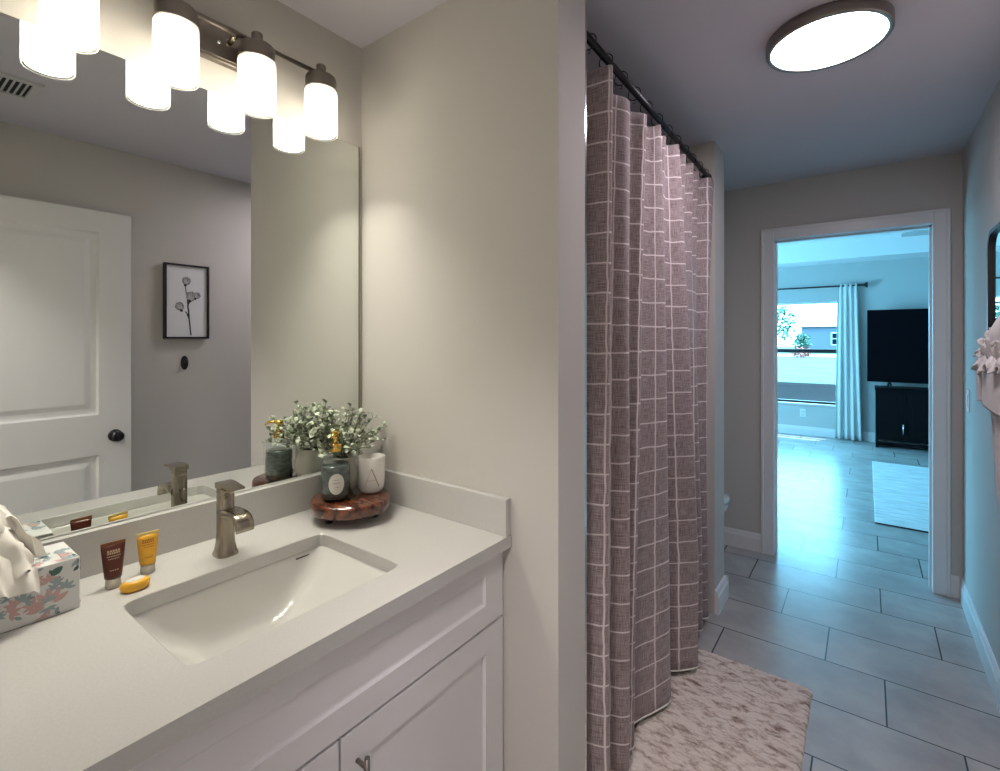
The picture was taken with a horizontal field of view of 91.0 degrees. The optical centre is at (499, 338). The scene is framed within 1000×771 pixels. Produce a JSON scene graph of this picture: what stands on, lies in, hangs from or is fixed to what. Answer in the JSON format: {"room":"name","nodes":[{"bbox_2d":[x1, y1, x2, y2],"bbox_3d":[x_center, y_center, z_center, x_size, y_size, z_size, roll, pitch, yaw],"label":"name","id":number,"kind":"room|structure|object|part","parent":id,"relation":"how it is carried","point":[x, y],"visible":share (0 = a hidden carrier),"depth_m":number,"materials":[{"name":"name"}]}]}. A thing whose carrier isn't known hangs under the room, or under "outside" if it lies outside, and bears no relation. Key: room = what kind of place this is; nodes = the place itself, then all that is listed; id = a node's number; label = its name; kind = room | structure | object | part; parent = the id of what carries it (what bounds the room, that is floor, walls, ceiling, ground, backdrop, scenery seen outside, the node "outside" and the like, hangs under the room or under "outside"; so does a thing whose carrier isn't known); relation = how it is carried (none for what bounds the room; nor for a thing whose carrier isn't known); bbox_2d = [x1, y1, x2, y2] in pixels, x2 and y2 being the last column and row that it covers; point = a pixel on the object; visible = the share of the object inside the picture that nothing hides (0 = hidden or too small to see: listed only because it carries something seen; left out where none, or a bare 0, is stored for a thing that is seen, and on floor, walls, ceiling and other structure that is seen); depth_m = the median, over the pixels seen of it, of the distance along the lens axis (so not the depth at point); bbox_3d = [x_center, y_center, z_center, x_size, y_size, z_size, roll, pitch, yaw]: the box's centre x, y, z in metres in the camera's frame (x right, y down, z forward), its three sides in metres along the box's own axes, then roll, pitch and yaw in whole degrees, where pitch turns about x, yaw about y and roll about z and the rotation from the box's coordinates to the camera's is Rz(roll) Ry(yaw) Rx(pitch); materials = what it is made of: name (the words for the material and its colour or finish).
{"room":"bathroom","nodes":[
{"label":"bathroom","id":0,"kind":"room"},
{"bbox_2d":[0,0,361,541],"bbox_3d":[-0.153,0.199,2.272,0.120,2.438,3.857,0,0,37],"label":"wall","id":1,"kind":"structure","parent":0,"point":[125,25],"depth_m":1.48,"materials":[{"name":"grey paint"}]},
{"bbox_2d":[0,12,359,540],"bbox_3d":[-0.796,-0.118,1.305,0.007,1.100,1.018,0,0,37],"label":"wall mirror","id":2,"kind":"object","parent":1,"relation":"attached to","point":[180,269],"visible":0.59,"depth_m":1.22,"materials":[{"name":"silver mirror"}]},
{"bbox_2d":[39,0,336,140],"bbox_3d":[-0.738,-0.739,1.270,0.142,0.239,0.681,0,0,37],"label":"vanity light","id":3,"kind":"object","parent":1,"relation":"attached to","point":[181,34],"visible":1,"depth_m":1.28,"materials":[{"name":"white glass"}]},
{"bbox_3d":[-0.894,-0.687,1.022,0.085,0.130,0.085,0,0,37],"label":"bulb","id":4,"kind":"part","parent":3,"relation":"part of","materials":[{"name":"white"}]},
{"bbox_3d":[-0.894,-0.686,1.022,0.095,0.134,0.095,0,0,37],"label":"lamp shade","id":5,"kind":"part","parent":3,"relation":"part of","materials":[{"name":"white glass"}]},
{"bbox_3d":[-0.777,-0.686,1.179,0.095,0.134,0.095,0,0,37],"label":"lamp shade","id":6,"kind":"part","parent":3,"relation":"part of","materials":[{"name":"white glass"}]},
{"bbox_3d":[-0.777,-0.687,1.179,0.085,0.130,0.085,0,0,37],"label":"bulb","id":7,"kind":"part","parent":3,"relation":"part of","materials":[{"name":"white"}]},
{"bbox_3d":[-0.660,-0.686,1.335,0.095,0.134,0.095,0,0,37],"label":"lamp shade","id":8,"kind":"part","parent":3,"relation":"part of","materials":[{"name":"white glass"}]},
{"bbox_3d":[-0.660,-0.687,1.335,0.085,0.130,0.085,0,0,37],"label":"bulb","id":9,"kind":"part","parent":3,"relation":"part of","materials":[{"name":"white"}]},
{"bbox_3d":[-0.543,-0.686,1.491,0.095,0.134,0.095,0,0,37],"label":"lamp shade","id":10,"kind":"part","parent":3,"relation":"part of","materials":[{"name":"white glass"}]},
{"bbox_3d":[-0.543,-0.687,1.491,0.085,0.130,0.085,0,0,37],"label":"bulb","id":11,"kind":"part","parent":3,"relation":"part of","materials":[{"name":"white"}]},
{"bbox_2d":[36,473,357,578],"bbox_3d":[-0.793,0.483,1.293,0.024,0.100,1.058,0,0,37],"label":"backsplash","id":12,"kind":"structure","parent":1,"relation":"attached to","point":[188,525],"depth_m":1.25,"materials":[{"name":"white stone"}]},
{"bbox_2d":[362,0,584,770],"bbox_3d":[-0.125,0.199,1.547,0.793,2.438,0.147,0,0,37],"label":"wall partition","id":13,"kind":"structure","parent":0,"point":[473,111],"depth_m":1.37,"materials":[{"name":"grey paint"}]},
{"bbox_2d":[585,0,586,770],"bbox_3d":[0.231,0.200,1.379,0.022,2.436,0.009,0,0,37],"label":"trim","id":14,"kind":"structure","parent":13,"relation":"attached to","point":[585,0],"depth_m":1.37,"materials":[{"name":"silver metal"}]},
{"bbox_2d":[587,31,711,177],"bbox_3d":[0.644,-0.856,1.971,0.052,0.089,1.451,0,0,36],"label":"shower rod","id":15,"kind":"object","parent":13,"relation":"attached to","point":[597,48],"visible":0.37,"depth_m":1.75,"materials":[{"name":"black metal"}]},
{"bbox_2d":[587,33,596,53],"bbox_3d":[0.259,-0.858,1.429,0.049,0.060,0.003,0,0,37],"label":"curtain ring","id":16,"kind":"object","parent":15,"relation":"hanging from","point":[590,33],"visible":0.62,"depth_m":1.42,"materials":[{"name":"black metal"}]},
{"bbox_2d":[614,71,627,88],"bbox_3d":[0.399,-0.852,1.619,0.049,0.060,0.003,0,0,37],"label":"curtain ring","id":17,"kind":"object","parent":15,"relation":"hanging from","point":[622,71],"visible":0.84,"depth_m":1.61,"materials":[{"name":"black metal"}]},
{"bbox_2d":[628,86,640,103],"bbox_3d":[0.468,-0.849,1.713,0.049,0.060,0.003,0,0,37],"label":"curtain ring","id":18,"kind":"object","parent":15,"relation":"hanging from","point":[636,86],"visible":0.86,"depth_m":1.71,"materials":[{"name":"black metal"}]},
{"bbox_2d":[278,0,999,191],"bbox_3d":[0.301,-1.070,1.242,2.080,0.100,5.050,0,0,37],"label":"ceiling","id":19,"kind":"structure","parent":0,"point":[922,92],"depth_m":1.91,"materials":[{"name":"grey paint"}]},
{"bbox_2d":[766,0,894,72],"bbox_3d":[1.088,-0.998,1.636,0.356,0.044,0.356,0,0,37],"label":"ceiling light","id":20,"kind":"object","parent":19,"relation":"attached to","point":[838,32],"visible":1,"depth_m":1.58,"materials":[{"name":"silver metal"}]},
{"bbox_2d":[680,141,723,613],"bbox_3d":[0.851,0.199,2.853,0.793,2.438,0.210,0,0,37],"label":"wall","id":21,"kind":"structure","parent":0,"point":[710,154],"depth_m":2.56,"materials":[{"name":"grey paint"}]},
{"bbox_2d":[715,575,727,614],"bbox_3d":[1.177,1.358,2.610,0.020,0.120,0.209,0,0,37],"label":"baseboard","id":22,"kind":"structure","parent":21,"relation":"attached to","point":[721,592],"depth_m":2.58,"materials":[{"name":"white paint"}]},
{"bbox_2d":[778,306,796,342],"bbox_3d":[28.725,-1.058,51.016,3.876,5.359,4.054,0,0,37],"label":"tree","id":23,"kind":"object","parent":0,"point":[784,329],"visible":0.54,"depth_m":50.18,"materials":[{"name":"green plant"}]},
{"bbox_2d":[724,152,962,581],"bbox_3d":[1.775,0.199,3.314,1.960,2.438,0.120,0,0,37],"label":"wall","id":24,"kind":"structure","parent":0,"point":[931,183],"depth_m":3.22,"materials":[{"name":"grey paint"}]},
{"bbox_2d":[724,526,760,552],"bbox_3d":[1.390,1.358,3.518,0.860,0.120,0.014,0,0,37],"label":"baseboard","id":25,"kind":"structure","parent":24,"relation":"attached to","point":[747,540],"depth_m":3.32,"materials":[{"name":"white paint"}]},
{"bbox_2d":[761,208,950,597],"bbox_3d":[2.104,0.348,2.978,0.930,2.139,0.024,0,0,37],"label":"trim","id":26,"kind":"structure","parent":24,"relation":"attached to","point":[940,218],"depth_m":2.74,"materials":[{"name":"white paint"}]},
{"bbox_2d":[951,575,959,598],"bbox_3d":[2.494,1.358,2.693,0.036,0.120,0.014,0,0,37],"label":"baseboard","id":27,"kind":"structure","parent":24,"relation":"attached to","point":[955,585],"depth_m":2.69,"materials":[{"name":"white paint"}]},
{"bbox_2d":[698,433,999,770],"bbox_3d":[2.147,1.478,2.952,5.550,0.120,10.000,0,0,37],"label":"floor","id":28,"kind":"structure","parent":0,"point":[845,610],"depth_m":2.40,"materials":[{"name":"tile"}]},
{"bbox_2d":[129,552,502,770],"bbox_3d":[-0.540,0.992,1.103,0.656,0.852,1.057,0,0,37],"label":"vanity cabinet","id":29,"kind":"object","parent":28,"relation":"on","point":[421,689],"visible":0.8,"depth_m":1.04,"materials":[{"name":"white paint"}]},
{"bbox_2d":[0,468,510,770],"bbox_3d":[-0.544,0.499,1.107,0.645,0.133,1.058,0,0,37],"label":"countertop","id":30,"kind":"structure","parent":29,"relation":"on","point":[87,687],"depth_m":0.94,"materials":[{"name":"white stone"}]},
{"bbox_2d":[0,508,80,633],"bbox_3d":[-0.932,0.418,0.903,0.191,0.229,0.244,0,0,37],"label":"tissue box","id":31,"kind":"object","parent":30,"relation":"on","point":[37,584],"visible":1,"depth_m":0.92,"materials":[{"name":"white"}]},
{"bbox_2d":[100,539,125,589],"bbox_3d":[-0.832,0.484,1.056,0.032,0.096,0.032,0,0,-3],"label":"tube","id":32,"kind":"object","parent":30,"relation":"on","point":[112,553],"visible":1,"depth_m":1.05,"materials":[{"name":"brown plastic"}]},
{"bbox_2d":[107,548,119,570],"bbox_3d":[-0.826,0.473,1.051,0.009,0.042,0.023,0,0,43],"label":"print","id":33,"kind":"object","parent":32,"relation":"on","point":[113,554],"depth_m":1.05,"materials":[{"name":"beige plastic"}]},
{"bbox_2d":[119,575,149,593],"bbox_3d":[-0.777,0.521,1.047,0.038,0.023,0.055,0,0,37],"label":"soap bar","id":34,"kind":"object","parent":30,"relation":"on","point":[134,584],"visible":1,"depth_m":1.03,"materials":[{"name":"yellow plastic"}]},
{"bbox_2d":[136,529,158,574],"bbox_3d":[-0.805,0.487,1.123,0.032,0.092,0.032,0,0,-2],"label":"tube","id":35,"kind":"object","parent":30,"relation":"on","point":[147,542],"visible":1,"depth_m":1.11,"materials":[{"name":"yellow plastic"}]},
{"bbox_2d":[142,538,153,557],"bbox_3d":[-0.799,0.476,1.117,0.010,0.039,0.023,0,0,37],"label":"print","id":36,"kind":"object","parent":35,"relation":"on","point":[147,543],"depth_m":1.12,"materials":[{"name":"yellow plastic"}]},
{"bbox_2d":[212,479,253,558],"bbox_3d":[-0.656,0.444,1.201,0.141,0.179,0.051,0,0,37],"label":"faucet","id":37,"kind":"object","parent":30,"relation":"on","point":[230,518],"visible":1,"depth_m":1.20,"materials":[{"name":"silver metal"}]},
{"bbox_3d":[-0.665,0.361,1.207,0.080,0.014,0.036,0,0,37],"label":"handle","id":38,"kind":"part","parent":37,"relation":"part of","materials":[{"name":"silver metal"}]},
{"bbox_3d":[-0.642,0.435,1.190,0.104,0.040,0.042,0,0,37],"label":"spout","id":39,"kind":"part","parent":37,"relation":"part of","materials":[{"name":"silver metal"}]},
{"bbox_2d":[132,546,386,664],"bbox_3d":[-0.498,0.647,1.074,0.355,0.162,0.485,0,0,37],"label":"sink","id":40,"kind":"object","parent":30,"relation":"in","point":[196,627],"visible":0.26,"depth_m":1.18,"materials":[{"name":"white ceramic"}]},
{"bbox_2d":[310,485,389,523],"bbox_3d":[-0.447,0.503,1.475,0.233,0.060,0.232,0,0,37],"label":"wooden riser","id":41,"kind":"object","parent":30,"relation":"on","point":[360,505],"visible":0.93,"depth_m":1.40,"materials":[{"name":"brown wood"}]},
{"bbox_2d":[320,430,350,502],"bbox_3d":[-0.486,0.370,1.453,0.086,0.202,0.085,0,0,37],"label":"soap dispenser","id":42,"kind":"object","parent":41,"relation":"on","point":[335,481],"visible":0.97,"depth_m":1.42,"materials":[{"name":"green glass"}]},
{"bbox_3d":[-0.486,0.398,1.454,0.085,0.147,0.085,0,0,37],"label":"bottle glass","id":43,"kind":"part","parent":42,"relation":"part of","materials":[{"name":"glass"}]},
{"bbox_2d":[294,402,389,489],"bbox_3d":[-0.461,0.338,1.516,0.262,0.270,0.267,0,0,37],"label":"potted plant","id":44,"kind":"object","parent":41,"relation":"on","point":[349,446],"visible":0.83,"depth_m":1.52,"materials":[{"name":"green plant"}]},
{"bbox_3d":[-0.492,0.420,1.549,0.090,0.104,0.090,0,0,37],"label":"pot","id":45,"kind":"part","parent":44,"relation":"part of","materials":[{"name":"beige ceramic"}]},
{"bbox_2d":[357,453,384,493],"bbox_3d":[-0.400,0.418,1.528,0.084,0.110,0.084,0,0,37],"label":"candle","id":46,"kind":"object","parent":41,"relation":"on","point":[371,466],"visible":1,"depth_m":1.50,"materials":[{"name":"white ceramic"}]},
{"bbox_3d":[-0.464,1.032,0.735,0.020,0.541,0.501,0,0,37],"label":"door","id":47,"kind":"part","parent":29,"relation":"part of","materials":[{"name":"white paint"}]},
{"bbox_3d":[-0.266,0.875,0.953,0.036,0.137,0.011,0,0,37],"label":"handle","id":48,"kind":"part","parent":29,"relation":"part of","materials":[{"name":"silver metal"}]},
{"bbox_3d":[-0.155,1.032,1.147,0.020,0.541,0.516,0,0,37],"label":"door","id":49,"kind":"part","parent":29,"relation":"part of","materials":[{"name":"white paint"}]},
{"bbox_2d":[629,648,812,770],"bbox_3d":[0.744,1.408,1.715,0.519,0.018,1.043,0,0,37],"label":"bath rug","id":50,"kind":"object","parent":28,"relation":"on","point":[723,713],"visible":0.89,"depth_m":1.79,"materials":[{"name":"beige fabric"}]},
{"bbox_2d":[724,492,729,512],"bbox_3d":[1.125,1.030,3.254,0.732,0.774,0.440,0,0,37],"label":"toilet","id":51,"kind":"object","parent":28,"relation":"on","point":[726,496],"visible":0.06,"depth_m":3.02,"materials":[{"name":"white ceramic"}]},
{"bbox_3d":[1.197,0.995,3.201,0.554,0.043,0.380,0,0,37],"label":"seat lid","id":52,"kind":"part","parent":51,"relation":"part of","materials":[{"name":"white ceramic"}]},
{"bbox_2d":[872,461,928,532],"bbox_3d":[4.437,1.412,4.078,2.130,0.012,2.355,0,0,37],"label":"area rug","id":53,"kind":"object","parent":28,"relation":"on","point":[901,492],"visible":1,"depth_m":4.40,"materials":[{"name":"fabric"}]},
{"bbox_2d":[874,385,928,448],"bbox_3d":[5.626,1.024,6.110,1.538,0.787,0.395,0,0,37],"label":"tv stand","id":54,"kind":"object","parent":28,"relation":"on","point":[901,412],"visible":0.45,"depth_m":6.28,"materials":[{"name":"black wood"}]},
{"bbox_3d":[5.066,0.991,6.335,0.287,0.645,0.023,0,0,37],"label":"door","id":55,"kind":"part","parent":54,"relation":"part of","materials":[{"name":"black wood"}]},
{"bbox_2d":[867,308,928,386],"bbox_3d":[5.651,0.119,6.144,1.699,1.019,0.181,0,0,37],"label":"television","id":56,"kind":"object","parent":54,"relation":"on","point":[897,339],"visible":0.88,"depth_m":6.44,"materials":[{"name":"black plastic"}]},
{"bbox_3d":[5.298,0.991,6.160,0.287,0.645,0.023,0,0,37],"label":"door","id":57,"kind":"part","parent":54,"relation":"part of","materials":[{"name":"black wood"}]},
{"bbox_2d":[778,257,928,432],"bbox_3d":[5.096,-0.032,6.897,5.550,2.900,0.150,0,0,37],"label":"wall","id":58,"kind":"structure","parent":0,"point":[898,283],"depth_m":6.84,"materials":[{"name":"grey paint"}]},
{"bbox_2d":[800,409,805,416],"bbox_3d":[4.478,1.091,7.260,0.075,0.115,0.008,0,0,37],"label":"outlet","id":59,"kind":"object","parent":58,"relation":"attached to","point":[802,411],"visible":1,"depth_m":7.25,"materials":[{"name":"white paint"}]},
{"bbox_2d":[778,301,836,406],"bbox_3d":[4.484,0.212,7.306,1.020,1.518,0.132,0,0,37],"label":"window","id":60,"kind":"structure","parent":58,"relation":"in","point":[789,401],"depth_m":7.26,"materials":[{"name":"white paint"}]},
{"bbox_3d":[4.469,0.959,7.286,1.020,0.025,0.082,0,0,37],"label":"sill","id":61,"kind":"part","parent":60,"relation":"part of","materials":[{"name":"white paint"}]},
{"bbox_3d":[4.507,0.177,7.337,0.980,0.056,0.056,0,0,37],"label":"meeting rail","id":62,"kind":"part","parent":60,"relation":"part of","materials":[{"name":"black paint"}]},
{"bbox_3d":[4.507,0.931,7.337,0.980,0.030,0.054,0,0,37],"label":"rail","id":63,"kind":"part","parent":60,"relation":"part of","materials":[{"name":"white paint"}]},
{"bbox_3d":[4.509,0.184,7.339,0.980,1.463,0.050,0,0,37],"label":"frame","id":64,"kind":"part","parent":60,"relation":"part of","materials":[{"name":"white paint"}]},
{"bbox_2d":[778,282,867,289],"bbox_3d":[4.412,-0.747,7.243,1.620,0.090,0.113,0,0,37],"label":"curtain rod","id":65,"kind":"object","parent":58,"relation":"attached to","point":[866,283],"visible":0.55,"depth_m":7.05,"materials":[{"name":"black paint"}]},
{"bbox_2d":[835,283,862,440],"bbox_3d":[4.876,0.317,6.868,0.316,2.178,0.066,0,0,40],"label":"window curtain","id":66,"kind":"object","parent":65,"relation":"hanging from","point":[848,410],"visible":1,"depth_m":6.87,"materials":[{"name":"white fabric"}]},
{"bbox_2d":[778,424,928,445],"bbox_3d":[5.047,1.353,6.831,5.250,0.130,0.014,0,0,37],"label":"baseboard","id":67,"kind":"structure","parent":58,"relation":"attached to","point":[782,428],"depth_m":7.14,"materials":[{"name":"white paint"}]},
{"bbox_2d":[778,228,928,267],"bbox_3d":[3.637,-1.247,4.945,5.250,0.350,4.723,0,0,37],"label":"ceiling","id":68,"kind":"structure","parent":0,"point":[888,245],"depth_m":6.51,"materials":[{"name":"white paint"}]},
{"bbox_2d":[901,230,928,236],"bbox_3d":[4.545,-1.146,4.564,1.262,0.350,1.318,0,0,37],"label":"ceiling fan","id":69,"kind":"object","parent":68,"relation":"hanging from","point":[919,232],"visible":0.02,"depth_m":4.86,"materials":[{"name":"silver metal"}]},
{"bbox_2d":[963,80,999,668],"bbox_3d":[1.109,0.199,0.686,0.120,2.438,5.127,0,0,37],"label":"wall","id":70,"kind":"structure","parent":0,"point":[981,153],"depth_m":2.28,"materials":[{"name":"grey paint"}]},
{"bbox_2d":[966,389,969,412],"bbox_3d":[2.396,0.316,2.516,0.008,0.115,0.070,0,0,37],"label":"light switch","id":71,"kind":"object","parent":70,"relation":"attached to","point":[967,390],"visible":1,"depth_m":2.50,"materials":[{"name":"white paint"}]},
{"bbox_2d":[959,577,999,711],"bbox_3d":[1.432,1.358,1.231,0.014,0.120,3.627,0,0,37],"label":"baseboard","id":72,"kind":"structure","parent":70,"relation":"attached to","point":[990,665],"depth_m":2.17,"materials":[{"name":"white paint"}]},
{"bbox_2d":[987,222,999,330],"bbox_3d":[1.849,-0.110,1.796,0.021,0.655,0.552,0,0,37],"label":"framed mirror","id":73,"kind":"object","parent":70,"relation":"attached to","point":[993,243],"visible":0.49,"depth_m":1.98,"materials":[{"name":"black paint"}]},
{"bbox_2d":[992,229,999,324],"bbox_3d":[1.854,-0.110,1.793,0.008,0.623,0.520,0,0,37],"label":"mirror glass","id":74,"kind":"object","parent":73,"relation":"attached to","point":[995,232],"depth_m":1.94,"materials":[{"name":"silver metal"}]},
{"bbox_3d":[1.593,0.058,1.493,0.068,0.044,0.423,0,0,37],"label":"towel bar","id":75,"kind":"object","parent":70,"relation":"attached to","visible":0},
{"bbox_2d":[971,315,999,415],"bbox_3d":[1.678,0.037,1.667,0.095,0.399,0.580,0,0,37],"label":"hand towel","id":76,"kind":"object","parent":75,"relation":"hanging from","point":[986,367],"visible":1,"depth_m":1.59,"materials":[{"name":"white fabric"}]},
{"bbox_2d":[991,412,999,506],"bbox_3d":[1.639,0.364,1.586,0.060,0.591,0.444,0,0,37],"label":"bath towel","id":77,"kind":"object","parent":75,"relation":"hanging from","point":[995,420],"visible":0.57,"depth_m":1.58,"materials":[{"name":"grey fabric"}]},
{"label":"outside","id":78,"kind":"structure","parent":0,"visible":0},
{"bbox_2d":[778,347,835,383],"bbox_3d":[45.387,1.768,46.389,100.000,0.300,111.340,0,0,37],"label":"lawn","id":79,"kind":"structure","parent":78,"point":[819,370],"depth_m":26.05,"materials":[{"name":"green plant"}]},
{"bbox_2d":[789,347,810,357],"bbox_3d":[26.565,1.226,43.248,1.777,1.102,1.809,0,0,37],"label":"shrub","id":80,"kind":"object","parent":79,"relation":"on","point":[801,355],"visible":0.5,"depth_m":43.13,"materials":[{"name":"plant"}]},
{"bbox_2d":[792,331,811,348],"bbox_3d":[34.716,0.396,56.491,2.034,2.693,2.057,0,0,37],"label":"shrub","id":81,"kind":"object","parent":79,"relation":"on","point":[800,339],"visible":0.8,"depth_m":56.16,"materials":[{"name":"green plant"}]},
{"bbox_2d":[797,315,836,348],"bbox_3d":[45.368,-0.682,59.725,15.000,4.600,11.000,0,0,37],"label":"house","id":82,"kind":"structure","parent":79,"relation":"on","point":[822,332],"depth_m":58.86,"materials":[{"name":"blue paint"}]},
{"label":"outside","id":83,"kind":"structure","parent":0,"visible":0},
{"bbox_2d":[778,382,835,401],"bbox_3d":[9.391,1.615,13.268,30.000,0.025,9.500,0,0,37],"label":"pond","id":84,"kind":"structure","parent":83,"point":[786,390],"depth_m":15.00,"materials":[{"name":"liquid"}]},
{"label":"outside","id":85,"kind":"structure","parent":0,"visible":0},
{"bbox_2d":[778,354,835,356],"bbox_3d":[40.399,1.608,39.717,100.000,0.040,8.000,0,0,37],"label":"road","id":86,"kind":"structure","parent":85,"point":[782,355],"depth_m":47.27,"materials":[{"name":"grey asphalt"}]},
{"bbox_3d":[0.957,-0.828,2.375,0.049,0.060,0.003,0,0,37],"label":"curtain ring","id":87,"kind":"object","parent":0,"visible":0},
{"bbox_2d":[587,65,713,770],"bbox_3d":[0.653,0.288,1.962,0.153,2.185,1.420,0,0,39],"label":"shower curtain","id":88,"kind":"object","parent":87,"relation":"hanging from","point":[649,214],"visible":0.94,"depth_m":1.73,"materials":[{"name":"fabric"}]}
]}

